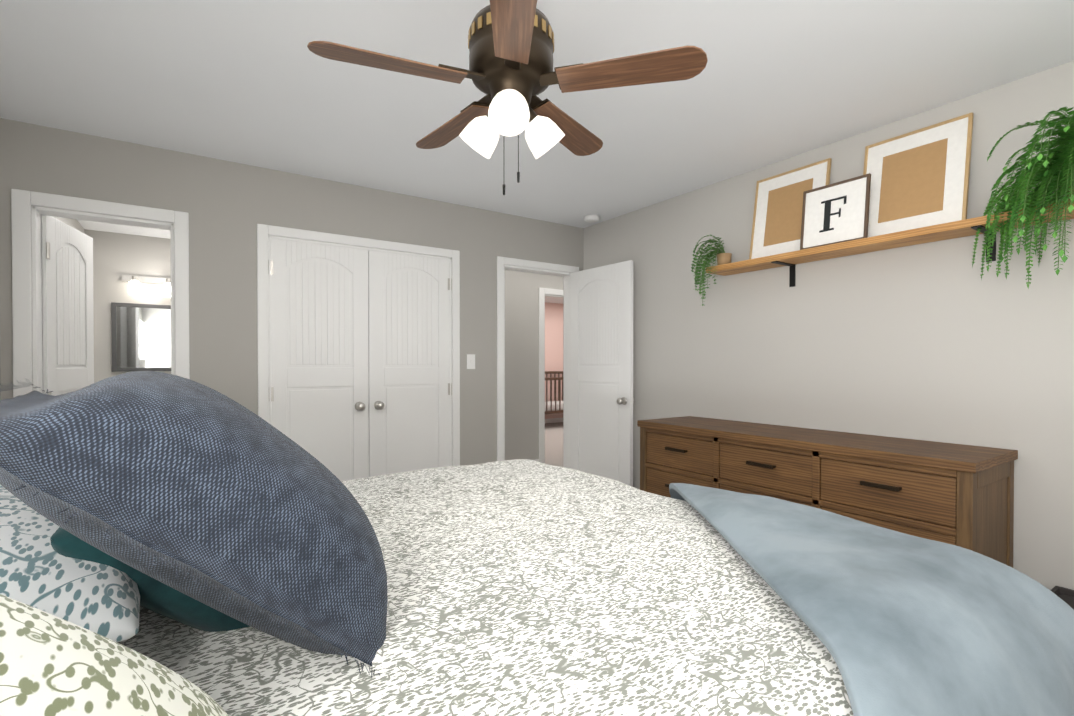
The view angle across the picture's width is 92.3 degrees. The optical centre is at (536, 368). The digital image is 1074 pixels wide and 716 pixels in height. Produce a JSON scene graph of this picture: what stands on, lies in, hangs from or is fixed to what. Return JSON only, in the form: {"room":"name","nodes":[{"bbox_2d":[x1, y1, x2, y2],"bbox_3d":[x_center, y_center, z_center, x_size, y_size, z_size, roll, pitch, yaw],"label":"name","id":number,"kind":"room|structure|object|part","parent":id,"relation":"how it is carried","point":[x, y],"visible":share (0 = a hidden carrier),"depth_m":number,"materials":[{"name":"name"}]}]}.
{"room":"bedroom","nodes":[
{"label":"bedroom","id":0,"kind":"room"},
{"bbox_2d":[0,216,83,399],"bbox_3d":[-2.259,-0.033,1.833,0.120,2.440,7.170,0,1,-34],"label":"wall","id":1,"kind":"structure","parent":0,"point":[75,223],"depth_m":4.18,"materials":[{"name":"grey paint"}]},
{"bbox_2d":[84,229,170,382],"bbox_3d":[-3.574,-0.064,5.212,1.490,2.440,0.100,0,1,-34],"label":"wall","id":2,"kind":"structure","parent":0,"point":[116,256],"depth_m":4.88,"materials":[{"name":"paint"}]},
{"bbox_2d":[111,302,170,371],"bbox_3d":[-3.615,-0.298,5.102,0.920,0.650,0.028,0,1,-34],"label":"bathroom mirror","id":3,"kind":"object","parent":2,"relation":"attached to","point":[141,337],"visible":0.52,"depth_m":4.96,"materials":[{"name":"silver glass"}]},
{"bbox_2d":[122,275,170,296],"bbox_3d":[-3.599,-0.792,5.038,0.720,0.190,0.145,0,1,-34],"label":"vanity light","id":4,"kind":"object","parent":2,"relation":"attached to","point":[135,282],"visible":0.58,"depth_m":4.96,"materials":[{"name":"white glass"}]},
{"bbox_2d":[0,118,583,464],"bbox_3d":[-1.174,-0.050,3.709,4.020,2.440,0.120,0,1,-34],"label":"wall","id":5,"kind":"structure","parent":0,"point":[228,206],"depth_m":3.19,"materials":[{"name":"paint"}]},
{"bbox_2d":[41,215,93,395],"bbox_3d":[-2.766,0.164,3.056,0.047,2.008,0.607,0,1,-22],"label":"bathroom door","id":6,"kind":"structure","parent":5,"relation":"in","point":[67,319],"depth_m":3.00,"materials":[{"name":"white wood"}]},
{"bbox_3d":[-2.643,0.166,2.799,0.013,1.698,0.038,0,1,-22],"label":"bathroom door hinge","id":7,"kind":"part","parent":6,"relation":"part of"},
{"bbox_2d":[11,189,189,397],"bbox_3d":[-2.392,0.132,2.885,0.743,2.090,0.156,0,1,-34],"label":"door frame","id":8,"kind":"structure","parent":5,"relation":"attached to","point":[26,294],"depth_m":2.72,"materials":[{"name":"white wood"}]},
{"bbox_2d":[268,260,273,400],"bbox_3d":[-1.697,0.162,3.283,0.038,1.698,0.013,0,1,-34],"label":"left closet door hinge","id":9,"kind":"object","parent":5,"relation":"attached to","point":[272,388],"visible":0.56,"depth_m":3.29,"materials":[{"name":"silver metal"}]},
{"bbox_2d":[271,238,368,480],"bbox_3d":[-1.458,0.160,3.473,0.630,2.008,0.035,0,1,-34],"label":"closet door","id":10,"kind":"structure","parent":5,"relation":"in","point":[319,343],"depth_m":3.46,"materials":[{"name":"white wood"}]},
{"bbox_2d":[355,402,364,410],"bbox_3d":[-1.250,0.263,3.614,0.064,0.064,0.179,0,1,-34],"label":"door knob","id":11,"kind":"object","parent":10,"relation":"attached to","point":[359,406],"depth_m":3.55,"materials":[{"name":"silver metal"}]},
{"bbox_2d":[257,224,459,465],"bbox_3d":[-1.211,0.130,3.674,1.387,2.080,0.138,0,1,-34],"label":"door frame","id":12,"kind":"structure","parent":5,"relation":"attached to","point":[265,233],"depth_m":3.50,"materials":[{"name":"white wood"}]},
{"bbox_2d":[368,250,449,476],"bbox_3d":[-0.932,0.157,3.828,0.630,2.008,0.035,0,1,-34],"label":"closet door","id":13,"kind":"structure","parent":5,"relation":"in","point":[408,344],"depth_m":3.80,"materials":[{"name":"white wood"}]},
{"bbox_2d":[374,401,384,409],"bbox_3d":[-1.140,0.262,3.689,0.064,0.064,0.179,0,1,-34],"label":"door knob","id":14,"kind":"object","parent":13,"relation":"attached to","point":[379,405],"depth_m":3.62,"materials":[{"name":"silver metal"}]},
{"bbox_2d":[448,278,451,394],"bbox_3d":[-0.667,0.155,3.980,0.038,1.698,0.013,0,1,-34],"label":"right closet door hinge","id":15,"kind":"object","parent":5,"relation":"attached to","point":[449,289],"visible":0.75,"depth_m":3.97,"materials":[{"name":"silver metal"}]},
{"bbox_2d":[467,354,474,368],"bbox_3d":[-0.519,-0.053,4.070,0.072,0.116,0.016,0,1,-34],"label":"light switch","id":16,"kind":"object","parent":5,"relation":"attached to","point":[470,361],"visible":1,"depth_m":4.07,"materials":[{"name":"white plastic"}]},
{"bbox_2d":[497,256,578,467],"bbox_3d":[-0.012,0.124,4.497,0.846,2.078,0.156,0,1,-34],"label":"door frame","id":17,"kind":"structure","parent":5,"relation":"attached to","point":[531,265],"depth_m":4.37,"materials":[{"name":"white wood"}]},
{"bbox_2d":[570,260,632,486],"bbox_3d":[0.528,0.152,4.349,0.035,2.008,0.726,0,1,-37],"label":"entry door","id":18,"kind":"structure","parent":5,"relation":"in","point":[601,362],"depth_m":4.30,"materials":[{"name":"white wood"}]},
{"bbox_2d":[617,397,634,404],"bbox_3d":[0.708,0.258,4.112,0.179,0.064,0.064,0,1,-37],"label":"door knob","id":19,"kind":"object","parent":18,"relation":"attached to","point":[622,400],"depth_m":4.08,"materials":[{"name":"silver metal"}]},
{"bbox_2d":[505,270,562,460],"bbox_3d":[1.224,-0.079,6.901,6.050,2.440,0.120,0,1,-34],"label":"wall","id":20,"kind":"structure","parent":0,"point":[521,365],"depth_m":5.89,"materials":[{"name":"paint"}]},
{"bbox_2d":[539,288,562,462],"bbox_3d":[0.372,0.101,6.315,0.920,2.090,0.138,0,1,-34],"label":"door frame","id":21,"kind":"structure","parent":20,"relation":"attached to","point":[548,293],"depth_m":6.02,"materials":[{"name":"white wood"}]},
{"bbox_2d":[0,0,1073,303],"bbox_3d":[0.323,-1.323,5.152,9.890,0.080,10.150,0,1,-34],"label":"ceiling","id":22,"kind":"structure","parent":0,"point":[254,82],"depth_m":2.27,"materials":[{"name":"paint"}]},
{"bbox_2d":[307,0,707,194],"bbox_3d":[-0.107,-0.885,1.566,1.066,0.730,1.047,0,1,-34],"label":"ceiling fan","id":23,"kind":"object","parent":22,"relation":"hanging from","point":[510,73],"visible":1,"depth_m":1.47,"materials":[{"name":"brown wood"}]},
{"bbox_3d":[-0.405,-0.839,1.418,0.415,0.006,0.120,0,13,-21],"label":"blade","id":24,"kind":"part","parent":23,"relation":"part of","materials":[{"name":"brown wood"}]},
{"bbox_3d":[-0.300,-0.843,1.819,0.120,0.006,0.415,-16,10,-38],"label":"blade","id":25,"kind":"part","parent":23,"relation":"part of","materials":[{"name":"brown wood"}]},
{"bbox_3d":[-0.166,-0.728,1.598,0.114,0.095,0.114,49,22,20],"label":"lamp shade","id":26,"kind":"part","parent":23,"relation":"part of","materials":[{"name":"white glass"}]},
{"bbox_3d":[-0.077,-0.726,1.444,0.114,0.095,0.114,0,-44,0],"label":"lamp shade","id":27,"kind":"part","parent":23,"relation":"part of","materials":[{"name":"white glass"}]},
{"bbox_3d":[-0.077,-1.013,1.544,0.252,0.475,0.252,0,1,-34],"label":"motor","id":28,"kind":"part","parent":23,"relation":"part of","materials":[{"name":"brown metal"}]},
{"label":"blade","id":29,"kind":"part","parent":23,"relation":"part of","materials":[{"name":"brown wood"}]},
{"bbox_2d":[529,106,537,122],"bbox_3d":[-0.024,-0.770,1.577,0.048,0.045,0.048,-49,23,-20],"label":"socket","id":30,"kind":"object","parent":23,"relation":"attached to","point":[533,118],"depth_m":1.56,"materials":[{"name":"brown metal"}]},
{"bbox_3d":[0.013,-0.728,1.599,0.114,0.095,0.114,-49,23,-20],"label":"lamp shade","id":31,"kind":"part","parent":23,"relation":"part of","materials":[{"name":"white glass"}]},
{"label":"blade","id":32,"kind":"part","parent":23,"relation":"part of","materials":[{"name":"brown wood"}]},
{"label":"blade","id":33,"kind":"part","parent":23,"relation":"part of","materials":[{"name":"brown wood"}]},
{"bbox_2d":[584,215,599,222],"bbox_3d":[0.461,-1.257,4.333,0.130,0.038,0.130,0,1,-34],"label":"smoke detector","id":34,"kind":"object","parent":22,"relation":"attached to","point":[591,218],"visible":0.98,"depth_m":4.29,"materials":[{"name":"white plastic"}]},
{"bbox_2d":[545,422,562,466],"bbox_3d":[0.323,1.187,5.174,9.890,0.060,10.150,0,1,-34],"label":"floor","id":35,"kind":"structure","parent":0,"point":[553,444],"depth_m":7.68,"materials":[{"name":"carpet"}]},
{"bbox_2d":[0,371,1073,715],"bbox_3d":[-0.318,0.543,1.191,2.344,1.300,2.060,0,1,-34],"label":"bed","id":36,"kind":"object","parent":35,"relation":"on","point":[172,545],"visible":1,"depth_m":0.76,"materials":[{"name":"fabric"}]},
{"bbox_2d":[118,459,852,715],"bbox_3d":[-0.350,0.774,1.226,2.169,0.717,1.969,0,1,-34],"label":"comforter","id":37,"kind":"object","parent":36,"relation":"on","point":[519,587],"depth_m":0.85,"materials":[{"name":"white fabric"}]},
{"bbox_2d":[669,483,1073,715],"bbox_3d":[0.385,0.758,1.120,1.279,0.812,1.156,0,1,-34],"label":"throw blanket","id":38,"kind":"object","parent":36,"relation":"on","point":[778,607],"depth_m":0.84,"materials":[{"name":"blue fabric"}]},
{"bbox_2d":[545,371,562,413],"bbox_3d":[0.396,0.587,10.048,1.400,1.050,0.750,0,1,-34],"label":"crib","id":39,"kind":"object","parent":35,"relation":"on","point":[551,406],"visible":0.21,"depth_m":9.63,"materials":[{"name":"brown wood"}]},
{"bbox_3d":[0.396,0.722,10.050,1.300,0.120,0.650,0,1,-34],"label":"mattress","id":40,"kind":"part","parent":39,"relation":"part of","materials":[{"name":"white fabric"}]},
{"bbox_2d":[637,416,1017,567],"bbox_3d":[1.366,0.763,2.815,0.534,0.830,1.764,0,1,-34],"label":"dresser","id":41,"kind":"object","parent":35,"relation":"on","point":[961,495],"visible":0.42,"depth_m":2.34,"materials":[{"name":"brown wood"}]},
{"bbox_2d":[1051,586,1073,608],"bbox_3d":[2.060,1.037,1.814,0.428,0.300,0.428,0,1,-34],"label":"storage basket","id":42,"kind":"object","parent":35,"relation":"on","point":[1066,595],"visible":0.08,"depth_m":2.06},
{"bbox_2d":[545,302,562,418],"bbox_3d":[-0.332,-0.109,10.135,5.000,2.440,0.120,0,1,-34],"label":"wall","id":43,"kind":"structure","parent":0,"point":[553,336],"depth_m":10.52,"materials":[{"name":"pink paint"}]},
{"bbox_2d":[545,418,562,422],"bbox_3d":[-0.253,1.067,10.119,4.700,0.090,0.014,0,1,-34],"label":"baseboard","id":44,"kind":"structure","parent":43,"relation":"attached to","point":[553,420],"depth_m":10.52,"materials":[{"name":"wood"}]},
{"bbox_2d":[584,61,1073,589],"bbox_3d":[1.728,-0.043,2.901,0.120,2.440,4.470,0,1,-34],"label":"wall","id":45,"kind":"structure","parent":0,"point":[940,341],"depth_m":2.66,"materials":[{"name":"paint"}]},
{"bbox_2d":[691,106,1073,305],"bbox_3d":[1.597,-0.737,2.535,0.538,0.874,2.199,0,1,-34],"label":"wall shelf","id":46,"kind":"object","parent":45,"relation":"attached to","point":[908,189],"visible":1,"depth_m":2.52,"materials":[{"name":"brown wood"}]},
{"bbox_2d":[716,253,731,264],"bbox_3d":[1.220,-0.700,3.361,0.096,0.085,0.096,0,1,-34],"label":"pot","id":47,"kind":"object","parent":46,"relation":"on","point":[723,258],"depth_m":3.32,"materials":[{"name":"beige ceramic"}]},
{"bbox_2d":[749,158,831,258],"bbox_3d":[1.484,-0.915,3.049,0.100,0.526,0.450,0,1,-34],"label":"picture frame","id":48,"kind":"object","parent":46,"relation":"on","point":[777,216],"depth_m":3.07,"materials":[{"name":"paper"}]},
{"bbox_2d":[800,173,870,249],"bbox_3d":[1.582,-0.820,2.747,0.053,0.340,0.340,0,1,-34],"label":"picture frame","id":49,"kind":"object","parent":46,"relation":"on","point":[838,212],"depth_m":2.73,"materials":[{"name":"white"}]},
{"bbox_2d":[863,112,973,236],"bbox_3d":[1.837,-0.911,2.527,0.100,0.526,0.450,0,1,-34],"label":"picture frame","id":50,"kind":"object","parent":46,"relation":"on","point":[920,177],"depth_m":2.49,"materials":[{"name":"paper"}]}
]}

